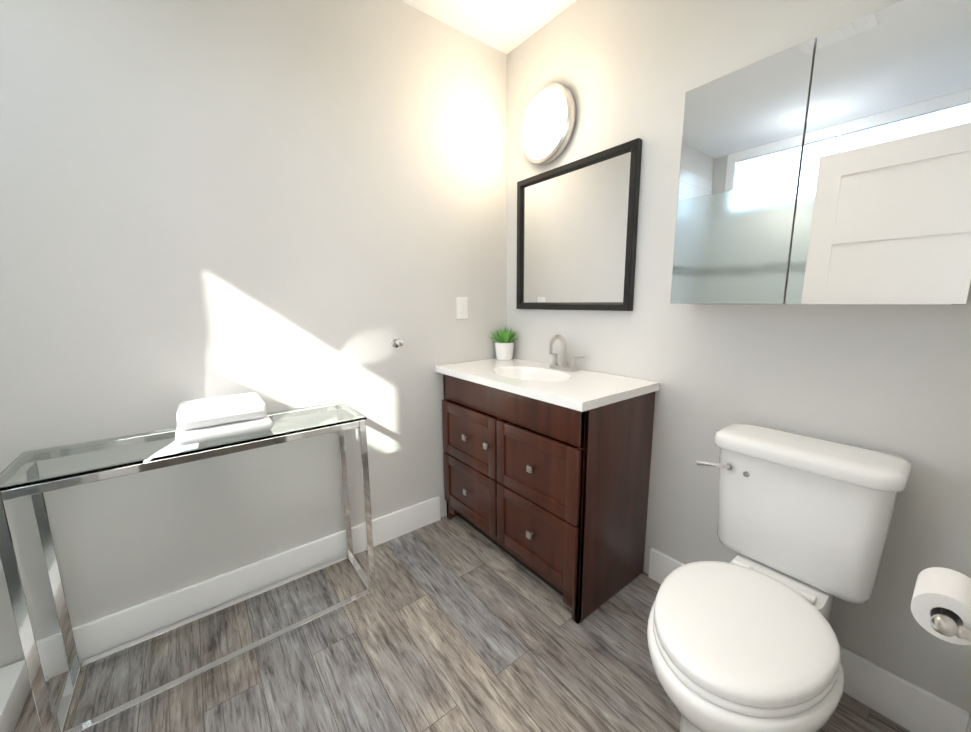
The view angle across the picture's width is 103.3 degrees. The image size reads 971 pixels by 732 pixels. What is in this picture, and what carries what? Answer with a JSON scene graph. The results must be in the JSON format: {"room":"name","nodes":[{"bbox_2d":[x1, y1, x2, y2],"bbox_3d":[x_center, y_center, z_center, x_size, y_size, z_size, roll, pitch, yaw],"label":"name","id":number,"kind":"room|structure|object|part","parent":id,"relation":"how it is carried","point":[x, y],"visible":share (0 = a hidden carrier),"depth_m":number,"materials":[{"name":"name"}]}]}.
{"room":"bathroom","nodes":[
{"label":"bathroom","id":0,"kind":"room"},
{"bbox_2d":[0,0,506,667],"bbox_3d":[-1.034,-0.279,1.435,3.050,2.500,0.100,-8,12,-37],"label":"wall","id":1,"kind":"structure","parent":0,"point":[282,204],"depth_m":1.43,"materials":[{"name":"paint"}]},
{"bbox_2d":[40,496,439,678],"bbox_3d":[-0.859,0.874,1.687,1.520,0.140,0.015,-8,12,-37],"label":"baseboard","id":2,"kind":"structure","parent":1,"relation":"attached to","point":[96,637],"depth_m":1.53,"materials":[{"name":"white paint"}]},
{"bbox_2d":[391,338,402,347],"bbox_3d":[-0.417,-0.110,1.843,0.050,0.050,0.060,-8,12,-37],"label":"towel hook","id":3,"kind":"object","parent":1,"relation":"attached to","point":[396,342],"visible":1,"depth_m":1.85,"materials":[{"name":"silver metal"}]},
{"bbox_2d":[456,297,467,318],"bbox_3d":[-0.125,-0.313,2.071,0.074,0.116,0.010,-8,12,-37],"label":"light switch","id":4,"kind":"object","parent":1,"relation":"attached to","point":[461,307],"visible":1,"depth_m":2.07,"materials":[{"name":"white plastic"}]},
{"bbox_2d":[14,515,909,731],"bbox_3d":[-0.424,1.107,0.884,3.050,0.060,2.060,-8,12,-37],"label":"floor","id":5,"kind":"structure","parent":0,"point":[457,623],"depth_m":1.30,"materials":[{"name":"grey wood"}]},
{"bbox_2d":[0,660,30,731],"bbox_3d":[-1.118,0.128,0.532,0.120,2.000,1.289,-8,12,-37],"label":"shower curb","id":6,"kind":"object","parent":5,"relation":"on","point":[15,686],"visible":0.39,"depth_m":1.14,"materials":[{"name":"white"}]},
{"bbox_2d":[0,401,375,731],"bbox_3d":[-0.918,0.607,1.376,0.938,0.770,0.308,-8,12,-37],"label":"glass table","id":7,"kind":"object","parent":5,"relation":"on","point":[36,475],"visible":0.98,"depth_m":1.20,"materials":[{"name":"silver metal"}]},
{"bbox_2d":[175,392,272,445],"bbox_3d":[-0.903,0.173,1.324,0.266,0.103,0.235,-8,12,-37],"label":"towels","id":8,"kind":"object","parent":7,"relation":"on","point":[211,419],"visible":1,"depth_m":1.25,"materials":[{"name":"white fabric"}]},
{"bbox_2d":[435,334,659,623],"bbox_3d":[0.226,0.378,1.850,0.495,1.046,0.955,-8,12,-37],"label":"bathroom vanity","id":9,"kind":"object","parent":5,"relation":"on","point":[546,473],"visible":1,"depth_m":1.56,"materials":[{"name":"brown wood"}]},
{"bbox_2d":[490,327,517,359],"bbox_3d":[0.109,-0.130,2.195,0.188,0.187,0.173,-8,12,-37],"label":"plant","id":10,"kind":"object","parent":9,"relation":"on","point":[504,344],"visible":1,"depth_m":2.17,"materials":[{"name":"green plant"}]},
{"bbox_3d":[0.109,-0.088,2.206,0.112,0.100,0.112,-8,12,-37],"label":"pot","id":11,"kind":"part","parent":10,"relation":"part of","materials":[{"name":"white ceramic"}]},
{"bbox_2d":[548,334,583,371],"bbox_3d":[0.351,-0.066,1.852,0.132,0.173,0.219,-8,12,-37],"label":"faucet","id":12,"kind":"object","parent":9,"relation":"on","point":[554,366],"depth_m":1.85,"materials":[{"name":"silver metal"}]},
{"bbox_2d":[647,423,911,731],"bbox_3d":[0.706,0.641,1.029,0.740,0.794,0.449,-8,12,-37],"label":"toilet","id":13,"kind":"object","parent":5,"relation":"on","point":[745,639],"visible":1,"depth_m":0.98,"materials":[{"name":"white ceramic"}]},
{"bbox_3d":[0.739,0.314,1.199,0.040,0.034,0.141,-8,12,-37],"label":"lever","id":14,"kind":"part","parent":13,"relation":"part of","materials":[{"name":"silver metal"}]},
{"bbox_3d":[0.615,0.650,0.943,0.460,0.019,0.362,-8,12,-37],"label":"seat","id":15,"kind":"part","parent":13,"relation":"part of","materials":[{"name":"white plastic"}]},
{"bbox_3d":[0.615,0.620,0.938,0.459,0.039,0.361,-8,12,-37],"label":"lid","id":16,"kind":"part","parent":13,"relation":"part of","materials":[{"name":"white plastic"}]},
{"bbox_3d":[0.928,0.440,1.154,0.188,0.344,0.398,-8,12,-37],"label":"tank","id":17,"kind":"part","parent":13,"relation":"part of","materials":[{"name":"white ceramic"}]},
{"bbox_2d":[399,0,576,53],"bbox_3d":[-0.444,-1.416,0.457,3.050,0.060,2.060,-8,12,-37],"label":"ceiling","id":18,"kind":"structure","parent":0,"point":[506,26],"depth_m":1.77,"materials":[{"name":"white paint"}]},
{"bbox_2d":[507,0,970,717],"bbox_3d":[0.763,-0.308,1.520,0.100,2.500,1.960,-8,12,-37],"label":"wall","id":19,"kind":"structure","parent":0,"point":[891,378],"depth_m":1.33,"materials":[{"name":"paint"}]},
{"bbox_2d":[520,83,575,164],"bbox_3d":[0.271,-1.160,1.841,0.102,0.340,0.340,-8,12,-37],"label":"sconce","id":20,"kind":"object","parent":19,"relation":"attached to","point":[548,123],"visible":1,"depth_m":1.78,"materials":[{"name":"white glass"}]},
{"bbox_2d":[516,138,641,310],"bbox_3d":[0.395,-0.607,1.837,0.032,0.670,0.700,-8,12,-37],"label":"wall mirror","id":21,"kind":"object","parent":19,"relation":"attached to","point":[577,222],"visible":0.98,"depth_m":1.77,"materials":[{"name":"black mirror"}]},
{"bbox_2d":[648,548,968,731],"bbox_3d":[0.990,0.916,1.347,0.015,0.140,0.870,-8,12,-37],"label":"baseboard","id":22,"kind":"structure","parent":19,"relation":"attached to","point":[905,704],"depth_m":1.11,"materials":[{"name":"white paint"}]},
{"bbox_2d":[670,0,970,304],"bbox_3d":[0.908,-0.520,1.087,0.140,0.680,0.660,-8,12,-37],"label":"upper cabinet","id":23,"kind":"object","parent":19,"relation":"attached to","point":[833,166],"visible":1,"depth_m":0.98,"materials":[{"name":"silver metal"}]},
{"bbox_3d":[0.758,-0.534,1.180,0.018,0.680,0.328,-8,12,-37],"label":"door","id":24,"kind":"part","parent":23,"relation":"part of","materials":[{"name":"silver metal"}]},
{"bbox_3d":[0.961,-0.492,0.921,0.018,0.680,0.328,-8,12,-37],"label":"door","id":25,"kind":"part","parent":23,"relation":"part of","materials":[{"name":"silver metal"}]},
{"bbox_3d":[0.127,-0.024,-0.124,2.950,2.500,0.100,-8,12,-37],"label":"wall","id":26,"kind":"structure","parent":0,"visible":0},
{"bbox_2d":[911,567,970,644],"bbox_3d":[0.862,0.438,0.681,0.210,0.084,0.137,-8,12,-37],"label":"toilet paper holder","id":27,"kind":"object","parent":26,"relation":"attached to","point":[941,604],"visible":1,"depth_m":0.68,"materials":[{"name":"white paper"}]},
{"bbox_2d":[966,717,970,731],"bbox_3d":[0.895,1.023,0.723,0.910,0.140,0.015,-8,12,-37],"label":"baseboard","id":28,"kind":"structure","parent":26,"relation":"attached to","point":[968,728],"depth_m":0.98,"materials":[{"name":"white paint"}]}
]}

